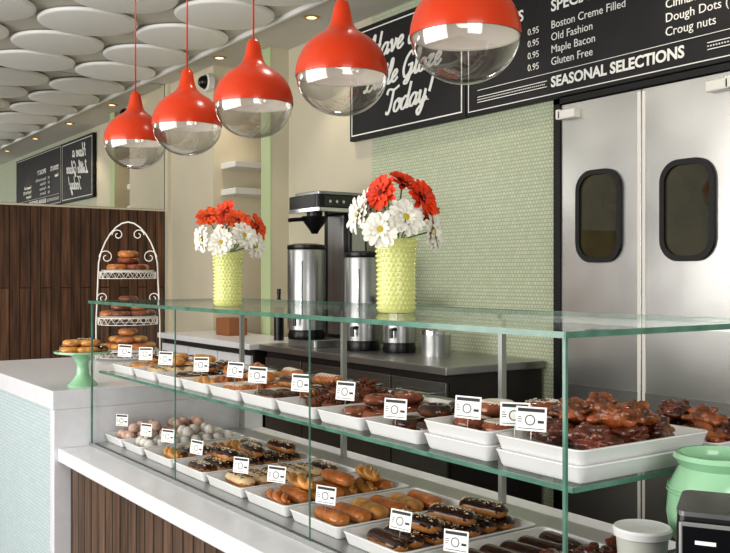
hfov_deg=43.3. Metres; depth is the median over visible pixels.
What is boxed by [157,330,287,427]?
counter
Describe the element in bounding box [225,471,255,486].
donut
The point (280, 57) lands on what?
wall
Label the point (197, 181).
wall
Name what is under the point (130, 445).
serving tray
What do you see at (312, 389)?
donut
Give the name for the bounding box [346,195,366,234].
gerbera daisy
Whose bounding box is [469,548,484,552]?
donut
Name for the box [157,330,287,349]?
countertop
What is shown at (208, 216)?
gerbera daisy
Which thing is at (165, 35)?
ceiling disc
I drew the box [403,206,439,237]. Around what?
gerbera daisy
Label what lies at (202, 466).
donut
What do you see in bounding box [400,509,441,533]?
donut
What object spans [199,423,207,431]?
donut hole
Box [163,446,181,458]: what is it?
donut
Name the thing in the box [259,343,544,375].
countertop
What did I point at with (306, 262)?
urn
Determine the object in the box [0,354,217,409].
countertop
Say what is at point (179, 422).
donut hole
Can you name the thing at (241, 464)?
price card
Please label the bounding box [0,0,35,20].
ceiling disc
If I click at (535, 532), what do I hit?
serving tray
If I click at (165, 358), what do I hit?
price card
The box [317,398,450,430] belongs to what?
serving tray
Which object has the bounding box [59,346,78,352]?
donut
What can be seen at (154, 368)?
donut
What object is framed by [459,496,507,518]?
donut
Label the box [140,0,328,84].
trim
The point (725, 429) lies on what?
fritter
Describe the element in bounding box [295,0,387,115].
pendant lamp
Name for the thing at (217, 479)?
serving tray
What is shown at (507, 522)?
donut
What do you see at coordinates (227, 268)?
vase
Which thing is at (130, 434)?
donut hole
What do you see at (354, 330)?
tap
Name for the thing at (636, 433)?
fritter
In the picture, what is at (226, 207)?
gerbera daisy
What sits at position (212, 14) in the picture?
ceiling disc
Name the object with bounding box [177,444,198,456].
donut
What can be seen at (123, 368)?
serving tray
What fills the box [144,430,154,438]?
donut hole
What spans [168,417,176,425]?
donut hole
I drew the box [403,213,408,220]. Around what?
flower
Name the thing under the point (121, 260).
donut
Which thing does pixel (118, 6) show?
ceiling disc
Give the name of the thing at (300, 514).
serving tray
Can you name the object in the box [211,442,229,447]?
donut
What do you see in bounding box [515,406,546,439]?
price card
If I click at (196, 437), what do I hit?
donut hole
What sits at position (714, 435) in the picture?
fritter
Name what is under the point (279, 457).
donut
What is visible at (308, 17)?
recessed light
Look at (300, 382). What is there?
price card
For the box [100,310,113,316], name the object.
donut
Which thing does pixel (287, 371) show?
donut
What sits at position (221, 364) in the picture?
donut
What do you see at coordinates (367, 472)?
donut
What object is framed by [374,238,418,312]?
vase
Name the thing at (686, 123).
door
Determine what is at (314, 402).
donut
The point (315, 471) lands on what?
donut
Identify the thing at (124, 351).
price card
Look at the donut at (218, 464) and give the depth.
3.03 m
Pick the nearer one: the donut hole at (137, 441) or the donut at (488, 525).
the donut at (488, 525)
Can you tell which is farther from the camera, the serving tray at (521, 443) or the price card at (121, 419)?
the price card at (121, 419)
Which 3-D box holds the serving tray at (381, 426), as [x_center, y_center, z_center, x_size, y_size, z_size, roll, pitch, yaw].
[0.213,0.357,2.224,0.390,0.033,0.210,0,0,-35]
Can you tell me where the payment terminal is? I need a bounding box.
[676,490,729,552]
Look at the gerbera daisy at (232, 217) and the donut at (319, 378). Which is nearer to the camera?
the donut at (319, 378)
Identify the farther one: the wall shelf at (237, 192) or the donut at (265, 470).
the wall shelf at (237, 192)
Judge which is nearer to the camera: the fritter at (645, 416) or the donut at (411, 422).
the fritter at (645, 416)
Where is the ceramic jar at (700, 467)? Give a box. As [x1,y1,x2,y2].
[666,445,729,539]
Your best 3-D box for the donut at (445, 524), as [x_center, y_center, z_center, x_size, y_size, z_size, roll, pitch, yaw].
[0.191,0.628,2.290,0.059,0.042,0.148,0,0,-36]
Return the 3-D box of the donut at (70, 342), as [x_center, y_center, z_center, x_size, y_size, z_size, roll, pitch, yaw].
[-1.190,0.271,3.749,0.083,0.027,0.083,0,0,-21]
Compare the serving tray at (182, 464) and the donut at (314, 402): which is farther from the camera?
the serving tray at (182, 464)
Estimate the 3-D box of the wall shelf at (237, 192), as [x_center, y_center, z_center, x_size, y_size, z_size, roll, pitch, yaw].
[-0.956,-0.699,7.693,0.420,0.050,0.260,0,0,-35]
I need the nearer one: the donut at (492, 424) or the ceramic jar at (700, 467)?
the ceramic jar at (700, 467)
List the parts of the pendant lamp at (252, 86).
lamp shade, lamp shade, cord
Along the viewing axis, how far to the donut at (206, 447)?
3.29 m
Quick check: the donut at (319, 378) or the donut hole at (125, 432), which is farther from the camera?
the donut hole at (125, 432)
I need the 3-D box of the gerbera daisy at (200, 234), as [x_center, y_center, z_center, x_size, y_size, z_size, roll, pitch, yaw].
[-0.502,-0.048,2.933,0.086,0.228,0.109,0,0,29]
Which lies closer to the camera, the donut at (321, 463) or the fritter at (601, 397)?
the fritter at (601, 397)
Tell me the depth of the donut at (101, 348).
3.76 m
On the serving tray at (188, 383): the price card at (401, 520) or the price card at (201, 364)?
the price card at (201, 364)
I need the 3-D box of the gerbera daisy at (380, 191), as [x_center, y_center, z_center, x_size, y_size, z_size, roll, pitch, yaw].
[0.041,-0.101,2.403,0.084,0.334,0.088,0,0,3]
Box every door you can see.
[556,89,641,523]
[642,71,729,541]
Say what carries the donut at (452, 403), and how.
on the donut
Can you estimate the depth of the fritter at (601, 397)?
1.89 m
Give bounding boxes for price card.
[116,414,127,426]
[118,344,131,363]
[139,347,152,369]
[140,423,151,439]
[158,351,172,374]
[161,428,173,446]
[190,439,203,456]
[194,357,208,381]
[227,361,243,388]
[233,456,248,478]
[248,366,267,391]
[267,465,286,489]
[291,373,308,404]
[315,484,336,511]
[335,381,355,413]
[384,398,407,425]
[389,508,412,536]
[443,528,468,552]
[454,395,481,427]
[500,402,530,436]
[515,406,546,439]
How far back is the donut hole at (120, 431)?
3.65 m
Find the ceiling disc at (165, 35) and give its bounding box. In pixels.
[136,23,227,49]
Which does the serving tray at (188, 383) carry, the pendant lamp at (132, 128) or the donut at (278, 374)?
the donut at (278, 374)
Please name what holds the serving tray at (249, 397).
on the display case
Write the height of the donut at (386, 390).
0.050 m
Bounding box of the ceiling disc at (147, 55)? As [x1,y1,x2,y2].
[103,44,188,66]
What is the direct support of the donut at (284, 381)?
on the donut at (312, 389)
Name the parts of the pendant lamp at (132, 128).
lamp shade, lamp shade, cord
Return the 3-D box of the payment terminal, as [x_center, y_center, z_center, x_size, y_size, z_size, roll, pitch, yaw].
[0.549,0.432,1.426,0.120,0.168,0.116,0,0,25]
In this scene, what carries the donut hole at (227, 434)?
on the serving tray at (130, 445)
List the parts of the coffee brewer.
funnel handle, tank lid, column trim, control panel, panel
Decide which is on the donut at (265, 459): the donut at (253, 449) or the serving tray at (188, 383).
the donut at (253, 449)
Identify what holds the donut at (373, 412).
on the serving tray at (332, 415)
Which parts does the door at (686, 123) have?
kick plate, hinge arm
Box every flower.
[377,226,383,231]
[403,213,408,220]
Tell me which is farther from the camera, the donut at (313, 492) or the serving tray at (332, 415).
the donut at (313, 492)
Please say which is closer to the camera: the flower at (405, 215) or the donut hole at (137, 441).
the flower at (405, 215)
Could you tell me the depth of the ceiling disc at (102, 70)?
7.69 m
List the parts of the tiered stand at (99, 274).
plate, plate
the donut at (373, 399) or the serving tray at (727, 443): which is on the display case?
the serving tray at (727, 443)
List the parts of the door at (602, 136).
hinge arm, kick plate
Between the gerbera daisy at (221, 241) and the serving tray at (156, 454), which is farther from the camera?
the serving tray at (156, 454)
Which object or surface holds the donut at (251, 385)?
on the serving tray at (218, 390)
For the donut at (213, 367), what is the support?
on the donut at (189, 374)
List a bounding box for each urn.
[287,243,325,339]
[343,251,380,350]
[383,296,416,352]
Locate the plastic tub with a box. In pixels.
[612,519,672,552]
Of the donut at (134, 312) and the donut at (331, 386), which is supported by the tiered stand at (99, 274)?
the donut at (134, 312)
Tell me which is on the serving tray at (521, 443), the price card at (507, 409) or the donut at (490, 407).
the price card at (507, 409)
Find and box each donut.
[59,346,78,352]
[62,339,80,346]
[77,346,97,352]
[80,339,100,346]
[96,344,108,351]
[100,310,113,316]
[101,342,114,349]
[106,264,126,269]
[108,335,123,342]
[110,305,129,310]
[110,311,130,316]
[111,343,129,349]
[115,336,133,343]
[117,250,138,256]
[117,257,138,263]
[118,296,137,299]
[118,328,137,334]
[126,264,146,269]
[129,307,146,309]
[130,310,149,316]
[130,343,149,349]
[130,362,149,366]
[133,335,147,342]
[138,363,159,366]
[144,341,155,347]
[146,310,155,315]
[147,354,158,361]
[147,366,165,371]
[161,365,181,370]
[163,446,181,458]
[172,355,184,365]
[173,353,188,359]
[176,370,196,377]
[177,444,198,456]
[178,364,193,369]
[185,372,209,376]
[188,459,213,471]
[192,354,216,362]
[194,376,217,383]
[202,442,212,454]
[203,455,230,470]
[209,362,218,371]
[209,445,239,461]
[210,371,224,375]
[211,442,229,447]
[215,360,234,369]
[215,376,230,382]
[223,365,227,375]
[223,382,250,389]
[225,439,241,450]
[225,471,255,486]
[226,376,246,381]
[239,437,262,447]
[239,452,259,465]
[240,441,264,457]
[242,381,263,389]
[246,371,275,382]
[246,469,271,484]
[249,362,265,366]
[254,388,284,397]
[257,454,274,464]
[259,381,280,387]
[261,467,289,480]
[265,449,288,462]
[265,488,289,504]
[266,438,295,453]
[273,371,281,377]
[276,388,299,396]
[277,451,300,460]
[278,376,312,387]
[278,463,307,475]
[279,485,311,503]
[281,367,304,375]
[287,472,316,489]
[290,388,318,395]
[295,462,322,476]
[300,390,326,406]
[303,488,315,500]
[311,385,328,393]
[311,459,338,469]
[313,373,343,384]
[314,479,344,496]
[314,506,349,526]
[317,393,342,406]
[320,468,355,486]
[323,379,344,396]
[332,502,371,522]
[338,484,356,495]
[342,405,372,417]
[350,391,369,403]
[352,497,389,519]
[354,377,378,393]
[354,477,376,492]
[355,464,380,481]
[362,409,383,417]
[363,393,394,406]
[364,478,392,489]
[366,527,408,551]
[369,495,407,514]
[375,388,397,394]
[384,524,424,548]
[389,493,423,511]
[392,415,425,429]
[393,391,424,403]
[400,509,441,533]
[406,489,443,508]
[407,400,429,406]
[407,406,417,412]
[411,529,443,544]
[416,421,427,429]
[417,402,453,417]
[428,502,476,525]
[440,520,464,530]
[449,400,454,413]
[452,522,480,537]
[453,415,490,430]
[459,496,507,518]
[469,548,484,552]
[476,514,497,533]
[479,544,516,552]
[481,398,513,416]
[481,418,513,430]
[486,515,514,530]
[500,540,544,552]
[517,535,568,550]
[523,398,560,415]
[538,530,582,550]
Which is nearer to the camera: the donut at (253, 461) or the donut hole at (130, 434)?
the donut at (253, 461)
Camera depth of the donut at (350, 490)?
2.71 m
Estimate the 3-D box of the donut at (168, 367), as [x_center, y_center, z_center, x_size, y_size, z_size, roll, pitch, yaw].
[-0.720,0.348,3.410,0.052,0.037,0.129,0,0,-35]
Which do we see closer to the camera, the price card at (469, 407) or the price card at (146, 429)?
the price card at (469, 407)
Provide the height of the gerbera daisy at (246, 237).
0.239 m
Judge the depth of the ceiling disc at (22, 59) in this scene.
7.33 m
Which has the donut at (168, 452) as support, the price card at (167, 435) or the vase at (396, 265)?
the price card at (167, 435)
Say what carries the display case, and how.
on the countertop at (117, 506)
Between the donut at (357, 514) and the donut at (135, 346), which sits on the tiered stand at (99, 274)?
the donut at (135, 346)
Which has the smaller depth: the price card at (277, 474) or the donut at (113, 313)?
the price card at (277, 474)
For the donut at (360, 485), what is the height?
0.047 m
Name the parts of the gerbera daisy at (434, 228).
stem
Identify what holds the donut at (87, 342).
on the donut at (82, 349)
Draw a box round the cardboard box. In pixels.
[216,317,246,335]
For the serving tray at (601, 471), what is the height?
0.033 m
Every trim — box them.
[0,203,164,210]
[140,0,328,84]
[165,83,170,331]
[261,47,271,334]
[553,62,729,509]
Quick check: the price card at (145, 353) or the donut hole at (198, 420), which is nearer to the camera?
the price card at (145, 353)
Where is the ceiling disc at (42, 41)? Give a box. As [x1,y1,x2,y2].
[10,30,103,54]
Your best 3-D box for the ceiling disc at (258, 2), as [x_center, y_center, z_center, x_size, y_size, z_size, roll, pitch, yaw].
[-0.534,-1.734,5.522,0.656,0.040,0.656,0,0,-35]
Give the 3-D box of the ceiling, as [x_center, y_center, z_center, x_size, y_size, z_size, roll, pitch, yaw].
[-1.401,-1.804,3.047,7.200,0.100,9.600,0,0,-35]
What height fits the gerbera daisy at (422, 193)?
0.321 m
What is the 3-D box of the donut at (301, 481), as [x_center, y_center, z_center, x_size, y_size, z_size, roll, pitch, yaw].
[-0.184,0.596,2.680,0.049,0.047,0.143,0,0,-36]
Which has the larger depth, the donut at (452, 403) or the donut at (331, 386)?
the donut at (331, 386)
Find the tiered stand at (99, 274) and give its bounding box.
[90,221,160,360]
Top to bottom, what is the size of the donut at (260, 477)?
0.040 m
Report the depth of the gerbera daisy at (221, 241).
2.87 m
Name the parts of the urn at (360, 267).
lid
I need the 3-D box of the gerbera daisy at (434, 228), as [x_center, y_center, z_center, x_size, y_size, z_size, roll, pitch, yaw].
[0.155,-0.051,2.450,0.107,0.234,0.105,0,0,39]
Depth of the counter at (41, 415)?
3.86 m
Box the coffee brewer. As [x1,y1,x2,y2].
[288,191,366,347]
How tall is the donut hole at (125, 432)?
0.043 m
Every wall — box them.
[0,71,164,209]
[0,204,164,360]
[171,65,260,333]
[272,47,288,336]
[289,0,552,507]
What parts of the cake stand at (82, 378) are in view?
plate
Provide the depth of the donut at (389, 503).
2.50 m
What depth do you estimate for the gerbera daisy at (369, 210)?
2.47 m
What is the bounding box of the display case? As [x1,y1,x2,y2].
[88,298,729,552]
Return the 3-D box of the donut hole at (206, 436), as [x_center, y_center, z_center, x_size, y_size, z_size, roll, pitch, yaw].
[-0.612,0.628,3.558,0.042,0.044,0.042,0,0,-14]
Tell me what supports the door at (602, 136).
in the wall at (489, 176)
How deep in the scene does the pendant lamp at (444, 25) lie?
2.16 m
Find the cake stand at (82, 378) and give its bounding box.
[53,349,111,386]
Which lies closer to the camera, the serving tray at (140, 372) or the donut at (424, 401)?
the donut at (424, 401)
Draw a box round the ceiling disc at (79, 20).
[37,6,137,35]
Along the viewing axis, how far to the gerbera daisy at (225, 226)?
3.01 m
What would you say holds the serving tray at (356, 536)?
in the display case
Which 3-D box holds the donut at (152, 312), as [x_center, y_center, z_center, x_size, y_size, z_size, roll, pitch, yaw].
[-1.190,0.199,5.000,0.106,0.036,0.108,0,0,12]
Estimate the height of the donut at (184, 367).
0.037 m
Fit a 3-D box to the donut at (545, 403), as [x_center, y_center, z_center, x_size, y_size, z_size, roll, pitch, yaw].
[0.396,0.289,2.044,0.092,0.032,0.093,0,0,27]
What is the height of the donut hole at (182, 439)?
0.044 m
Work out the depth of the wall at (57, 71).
7.95 m
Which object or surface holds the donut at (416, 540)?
on the serving tray at (356, 536)
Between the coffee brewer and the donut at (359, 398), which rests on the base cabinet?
the coffee brewer
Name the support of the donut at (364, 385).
on the donut at (359, 398)
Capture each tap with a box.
[350,326,358,336]
[389,327,396,338]
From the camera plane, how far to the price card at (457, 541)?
1.99 m
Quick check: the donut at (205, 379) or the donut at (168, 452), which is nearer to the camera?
the donut at (205, 379)
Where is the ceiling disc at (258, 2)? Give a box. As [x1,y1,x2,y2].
[239,0,318,5]
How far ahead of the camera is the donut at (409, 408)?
2.34 m
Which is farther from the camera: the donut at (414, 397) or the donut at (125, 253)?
the donut at (125, 253)
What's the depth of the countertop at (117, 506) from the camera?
2.96 m
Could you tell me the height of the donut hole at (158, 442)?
0.043 m
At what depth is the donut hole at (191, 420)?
3.80 m
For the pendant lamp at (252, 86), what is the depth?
3.00 m
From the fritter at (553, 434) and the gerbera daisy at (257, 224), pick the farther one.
the gerbera daisy at (257, 224)
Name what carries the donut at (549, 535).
on the serving tray at (535, 532)
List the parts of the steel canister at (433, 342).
lid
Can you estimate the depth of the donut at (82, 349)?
3.69 m
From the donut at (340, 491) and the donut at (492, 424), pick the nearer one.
the donut at (492, 424)
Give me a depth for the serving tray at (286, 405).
2.47 m
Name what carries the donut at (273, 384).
on the serving tray at (218, 390)
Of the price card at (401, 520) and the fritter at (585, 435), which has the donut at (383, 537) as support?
the price card at (401, 520)
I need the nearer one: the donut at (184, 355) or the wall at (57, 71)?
the donut at (184, 355)
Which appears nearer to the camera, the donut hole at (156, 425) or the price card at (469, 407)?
the price card at (469, 407)
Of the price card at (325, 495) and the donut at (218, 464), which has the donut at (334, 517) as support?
the price card at (325, 495)
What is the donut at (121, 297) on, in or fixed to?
on the donut
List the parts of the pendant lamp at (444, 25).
lamp shade, bulb, lamp shade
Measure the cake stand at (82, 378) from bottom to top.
0.142 m
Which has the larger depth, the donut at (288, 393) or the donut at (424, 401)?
the donut at (288, 393)
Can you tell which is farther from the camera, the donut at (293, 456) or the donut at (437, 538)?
the donut at (293, 456)
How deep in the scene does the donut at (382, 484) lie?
2.77 m
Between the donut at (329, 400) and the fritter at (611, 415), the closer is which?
the fritter at (611, 415)
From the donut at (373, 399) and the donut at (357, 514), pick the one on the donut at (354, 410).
the donut at (373, 399)
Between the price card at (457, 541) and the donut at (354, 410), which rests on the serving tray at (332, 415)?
the donut at (354, 410)
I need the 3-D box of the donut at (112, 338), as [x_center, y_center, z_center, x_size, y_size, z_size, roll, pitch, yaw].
[-1.331,0.338,4.967,0.107,0.036,0.107,0,0,42]
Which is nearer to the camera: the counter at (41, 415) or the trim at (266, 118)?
the counter at (41, 415)
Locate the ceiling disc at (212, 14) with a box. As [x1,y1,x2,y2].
[174,0,274,29]
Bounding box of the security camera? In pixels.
[198,73,214,91]
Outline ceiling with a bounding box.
[0,0,411,84]
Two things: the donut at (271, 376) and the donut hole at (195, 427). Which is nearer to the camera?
the donut at (271, 376)
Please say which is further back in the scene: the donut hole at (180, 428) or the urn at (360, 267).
the urn at (360, 267)
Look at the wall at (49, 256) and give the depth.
7.87 m
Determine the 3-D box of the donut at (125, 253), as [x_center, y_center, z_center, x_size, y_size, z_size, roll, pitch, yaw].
[-1.278,-0.121,4.965,0.111,0.037,0.112,0,0,-35]
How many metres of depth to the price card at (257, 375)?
2.67 m
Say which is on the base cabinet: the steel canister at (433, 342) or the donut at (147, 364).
the steel canister at (433, 342)
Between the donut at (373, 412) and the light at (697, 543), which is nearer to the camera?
the light at (697, 543)
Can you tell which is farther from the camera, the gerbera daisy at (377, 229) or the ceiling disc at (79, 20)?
the ceiling disc at (79, 20)
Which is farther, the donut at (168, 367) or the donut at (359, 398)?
the donut at (168, 367)
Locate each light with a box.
[213,56,225,59]
[303,15,319,19]
[695,541,715,546]
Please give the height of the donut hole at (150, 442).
0.043 m
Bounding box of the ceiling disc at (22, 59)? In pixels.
[0,49,74,70]
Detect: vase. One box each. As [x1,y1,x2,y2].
[212,252,243,305]
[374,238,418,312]
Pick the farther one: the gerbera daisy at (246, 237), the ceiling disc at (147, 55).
the ceiling disc at (147, 55)
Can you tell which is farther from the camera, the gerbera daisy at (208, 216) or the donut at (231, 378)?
the donut at (231, 378)
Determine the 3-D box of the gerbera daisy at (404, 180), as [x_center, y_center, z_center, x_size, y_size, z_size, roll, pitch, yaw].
[0.108,-0.110,2.456,0.107,0.351,0.081,0,0,-35]
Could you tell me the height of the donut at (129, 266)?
0.037 m
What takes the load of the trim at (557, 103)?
attached to the wall at (489, 176)
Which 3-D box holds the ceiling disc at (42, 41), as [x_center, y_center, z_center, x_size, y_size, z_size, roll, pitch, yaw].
[-2.274,-1.734,6.813,0.656,0.040,0.656,0,0,-35]
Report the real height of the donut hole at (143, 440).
0.043 m
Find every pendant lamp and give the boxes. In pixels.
[103,0,166,168]
[151,0,221,155]
[213,0,293,138]
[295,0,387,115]
[409,0,521,84]
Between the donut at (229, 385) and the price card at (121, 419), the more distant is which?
the price card at (121, 419)
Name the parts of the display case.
post, post, glass, post, rail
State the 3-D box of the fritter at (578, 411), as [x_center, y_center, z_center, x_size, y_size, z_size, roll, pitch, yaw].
[0.421,0.268,1.851,0.081,0.053,0.081,0,0,-25]
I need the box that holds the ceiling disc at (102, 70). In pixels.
[75,61,154,80]
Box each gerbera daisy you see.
[194,225,207,252]
[195,206,221,229]
[207,228,235,256]
[213,218,229,233]
[216,200,233,231]
[224,210,250,251]
[231,222,257,251]
[233,213,265,250]
[233,233,264,259]
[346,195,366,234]
[360,210,398,248]
[361,187,377,222]
[365,174,395,210]
[388,199,425,237]
[389,171,414,235]
[401,179,436,237]
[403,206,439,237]
[407,214,443,251]
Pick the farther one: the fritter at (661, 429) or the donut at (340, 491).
the donut at (340, 491)
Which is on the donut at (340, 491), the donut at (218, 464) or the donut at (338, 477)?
the donut at (338, 477)
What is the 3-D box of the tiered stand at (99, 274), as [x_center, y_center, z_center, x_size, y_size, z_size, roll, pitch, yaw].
[-1.279,0.074,4.964,0.353,0.744,0.327,0,0,0]
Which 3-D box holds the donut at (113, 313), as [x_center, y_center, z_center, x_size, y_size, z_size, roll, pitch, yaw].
[-1.291,0.199,4.871,0.108,0.036,0.106,0,0,36]
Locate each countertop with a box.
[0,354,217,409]
[58,427,675,552]
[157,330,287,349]
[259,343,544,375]
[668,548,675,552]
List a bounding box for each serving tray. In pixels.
[105,426,221,446]
[113,361,188,375]
[123,430,244,455]
[133,364,247,380]
[144,437,268,467]
[156,367,274,386]
[173,449,316,481]
[181,372,272,393]
[206,459,355,497]
[208,382,318,400]
[240,385,328,409]
[245,473,408,516]
[276,390,425,418]
[290,487,459,538]
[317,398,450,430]
[344,513,535,552]
[366,413,427,443]
[421,526,605,552]
[424,415,513,445]
[424,431,500,460]
[496,424,707,465]
[496,443,706,483]
[703,441,729,445]
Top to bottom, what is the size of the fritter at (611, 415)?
0.052 m
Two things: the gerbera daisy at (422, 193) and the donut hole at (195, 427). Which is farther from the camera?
the donut hole at (195, 427)
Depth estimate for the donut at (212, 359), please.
3.46 m
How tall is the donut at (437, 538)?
0.039 m
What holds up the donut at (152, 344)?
on the tiered stand at (99, 274)
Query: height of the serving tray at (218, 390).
0.033 m
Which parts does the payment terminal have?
silver trim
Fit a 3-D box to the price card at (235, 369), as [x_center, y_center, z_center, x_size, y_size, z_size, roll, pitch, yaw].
[-0.398,0.303,2.818,0.063,0.082,0.013,0,0,31]
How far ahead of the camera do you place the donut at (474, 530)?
2.26 m
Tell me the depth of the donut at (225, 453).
3.06 m
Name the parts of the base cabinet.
handle, cabinet door, cabinet door, handle, cabinet door, handle, cabinet door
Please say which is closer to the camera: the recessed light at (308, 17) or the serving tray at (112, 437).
the serving tray at (112, 437)
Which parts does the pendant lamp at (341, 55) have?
lamp shade, lamp shade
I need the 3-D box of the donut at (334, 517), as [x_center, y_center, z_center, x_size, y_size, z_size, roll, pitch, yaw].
[-0.088,0.631,2.418,0.054,0.037,0.136,0,0,-34]
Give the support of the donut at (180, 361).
on the donut at (168, 367)
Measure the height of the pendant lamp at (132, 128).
1.296 m
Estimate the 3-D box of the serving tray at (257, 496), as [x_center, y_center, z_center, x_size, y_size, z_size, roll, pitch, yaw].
[-0.109,0.640,2.719,0.440,0.033,0.245,0,0,-35]
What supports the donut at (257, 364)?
on the donut
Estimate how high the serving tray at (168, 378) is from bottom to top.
0.033 m
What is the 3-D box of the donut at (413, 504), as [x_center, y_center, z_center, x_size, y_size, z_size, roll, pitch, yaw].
[0.114,0.630,2.562,0.056,0.038,0.140,0,0,-29]
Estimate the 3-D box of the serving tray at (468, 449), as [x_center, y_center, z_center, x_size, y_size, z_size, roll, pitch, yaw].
[0.342,0.357,2.040,0.390,0.033,0.215,0,0,-35]
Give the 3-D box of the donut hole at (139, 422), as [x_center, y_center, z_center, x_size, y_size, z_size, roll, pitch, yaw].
[-0.897,0.598,3.684,0.042,0.043,0.043,0,0,-22]
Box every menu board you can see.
[350,7,469,141]
[466,0,729,116]
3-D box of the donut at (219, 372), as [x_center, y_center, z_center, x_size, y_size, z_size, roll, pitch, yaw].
[-0.506,0.350,3.249,0.086,0.030,0.085,0,0,11]
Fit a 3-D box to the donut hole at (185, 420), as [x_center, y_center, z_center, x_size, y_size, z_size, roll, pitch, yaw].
[-0.747,0.598,3.789,0.042,0.044,0.042,0,0,40]
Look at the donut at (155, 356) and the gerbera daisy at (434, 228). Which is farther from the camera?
the donut at (155, 356)
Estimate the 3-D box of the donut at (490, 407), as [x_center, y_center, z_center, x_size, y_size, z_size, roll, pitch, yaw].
[0.291,0.289,2.030,0.090,0.033,0.089,0,0,-31]
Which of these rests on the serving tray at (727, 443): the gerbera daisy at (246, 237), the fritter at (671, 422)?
the fritter at (671, 422)
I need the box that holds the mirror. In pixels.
[0,66,164,208]
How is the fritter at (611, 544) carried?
on the fritter
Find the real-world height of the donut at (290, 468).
0.042 m
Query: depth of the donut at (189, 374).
3.17 m
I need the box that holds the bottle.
[274,289,283,340]
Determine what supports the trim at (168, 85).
attached to the wall at (197, 181)
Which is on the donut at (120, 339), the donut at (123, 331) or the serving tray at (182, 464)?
the donut at (123, 331)
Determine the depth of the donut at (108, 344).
4.89 m
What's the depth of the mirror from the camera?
7.91 m
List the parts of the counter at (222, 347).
cabinet door, cabinet door, cabinet door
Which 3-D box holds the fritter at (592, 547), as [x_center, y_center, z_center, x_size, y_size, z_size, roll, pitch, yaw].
[0.462,0.578,1.905,0.090,0.056,0.090,0,0,7]
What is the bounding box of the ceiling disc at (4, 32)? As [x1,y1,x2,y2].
[0,24,8,39]
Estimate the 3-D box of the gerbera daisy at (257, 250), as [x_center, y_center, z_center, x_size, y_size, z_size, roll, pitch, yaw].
[-0.376,-0.038,2.939,0.123,0.209,0.070,0,0,-12]
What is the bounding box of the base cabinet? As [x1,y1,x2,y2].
[259,343,544,503]
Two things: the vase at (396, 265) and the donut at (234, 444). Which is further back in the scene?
the donut at (234, 444)
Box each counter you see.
[0,354,262,552]
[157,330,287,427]
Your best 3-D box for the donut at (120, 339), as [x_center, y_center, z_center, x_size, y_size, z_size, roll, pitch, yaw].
[-1.281,0.338,4.912,0.106,0.036,0.107,0,0,45]
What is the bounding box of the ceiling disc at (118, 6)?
[74,0,178,13]
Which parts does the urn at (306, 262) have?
lid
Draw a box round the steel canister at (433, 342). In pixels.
[420,328,450,356]
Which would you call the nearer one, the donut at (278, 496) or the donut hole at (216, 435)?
the donut at (278, 496)
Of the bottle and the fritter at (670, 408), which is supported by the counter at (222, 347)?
the bottle
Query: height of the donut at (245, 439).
0.041 m
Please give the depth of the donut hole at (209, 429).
3.58 m
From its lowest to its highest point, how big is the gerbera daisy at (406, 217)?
0.267 m
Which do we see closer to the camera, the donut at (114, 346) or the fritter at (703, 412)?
the fritter at (703, 412)
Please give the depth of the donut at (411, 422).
2.17 m
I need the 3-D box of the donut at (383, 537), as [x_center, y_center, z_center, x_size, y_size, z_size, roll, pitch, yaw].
[0.054,0.629,2.194,0.058,0.039,0.145,0,0,-30]
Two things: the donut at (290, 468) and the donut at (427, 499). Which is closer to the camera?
the donut at (427, 499)
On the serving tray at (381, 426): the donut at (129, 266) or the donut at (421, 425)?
the donut at (421, 425)
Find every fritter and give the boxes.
[527,417,573,444]
[539,548,574,552]
[548,397,594,422]
[568,421,624,449]
[574,542,604,552]
[583,391,618,408]
[586,402,636,427]
[601,535,616,552]
[609,424,650,442]
[614,399,660,424]
[644,414,674,439]
[656,399,692,421]
[666,416,680,425]
[678,420,690,424]
[681,404,727,425]
[681,420,725,442]
[717,417,729,440]
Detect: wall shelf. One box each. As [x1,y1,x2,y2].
[221,160,260,171]
[221,187,260,197]
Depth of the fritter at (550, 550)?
1.86 m
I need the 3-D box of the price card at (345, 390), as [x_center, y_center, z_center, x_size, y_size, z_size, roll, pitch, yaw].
[-0.050,0.303,2.299,0.062,0.082,0.011,0,0,41]
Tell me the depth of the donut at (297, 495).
2.62 m
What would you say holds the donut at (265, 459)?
on the serving tray at (182, 464)
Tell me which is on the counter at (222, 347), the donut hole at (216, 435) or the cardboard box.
the cardboard box
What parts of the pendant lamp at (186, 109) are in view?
lamp shade, lamp shade, cord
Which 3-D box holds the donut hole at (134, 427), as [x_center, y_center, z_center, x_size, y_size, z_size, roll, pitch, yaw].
[-0.909,0.598,3.621,0.042,0.043,0.042,0,0,-3]
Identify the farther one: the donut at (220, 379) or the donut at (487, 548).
the donut at (220, 379)
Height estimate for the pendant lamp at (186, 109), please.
1.296 m
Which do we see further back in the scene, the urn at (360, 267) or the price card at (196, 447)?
the urn at (360, 267)
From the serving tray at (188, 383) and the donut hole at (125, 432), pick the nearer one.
the serving tray at (188, 383)
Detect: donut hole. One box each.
[117,429,124,438]
[121,430,128,438]
[125,432,135,438]
[129,423,139,433]
[135,436,144,446]
[137,420,144,429]
[140,438,149,446]
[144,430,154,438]
[144,439,155,446]
[152,421,160,430]
[156,438,166,444]
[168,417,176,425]
[172,419,182,427]
[177,425,186,433]
[179,436,189,442]
[180,416,188,425]
[182,426,192,437]
[189,416,196,423]
[189,424,198,434]
[190,435,200,441]
[194,417,203,426]
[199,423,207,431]
[201,433,211,439]
[204,424,214,434]
[212,432,222,438]
[223,431,233,437]
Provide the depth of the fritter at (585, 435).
1.73 m
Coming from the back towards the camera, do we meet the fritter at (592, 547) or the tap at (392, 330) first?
the tap at (392, 330)
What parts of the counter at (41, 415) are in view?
panel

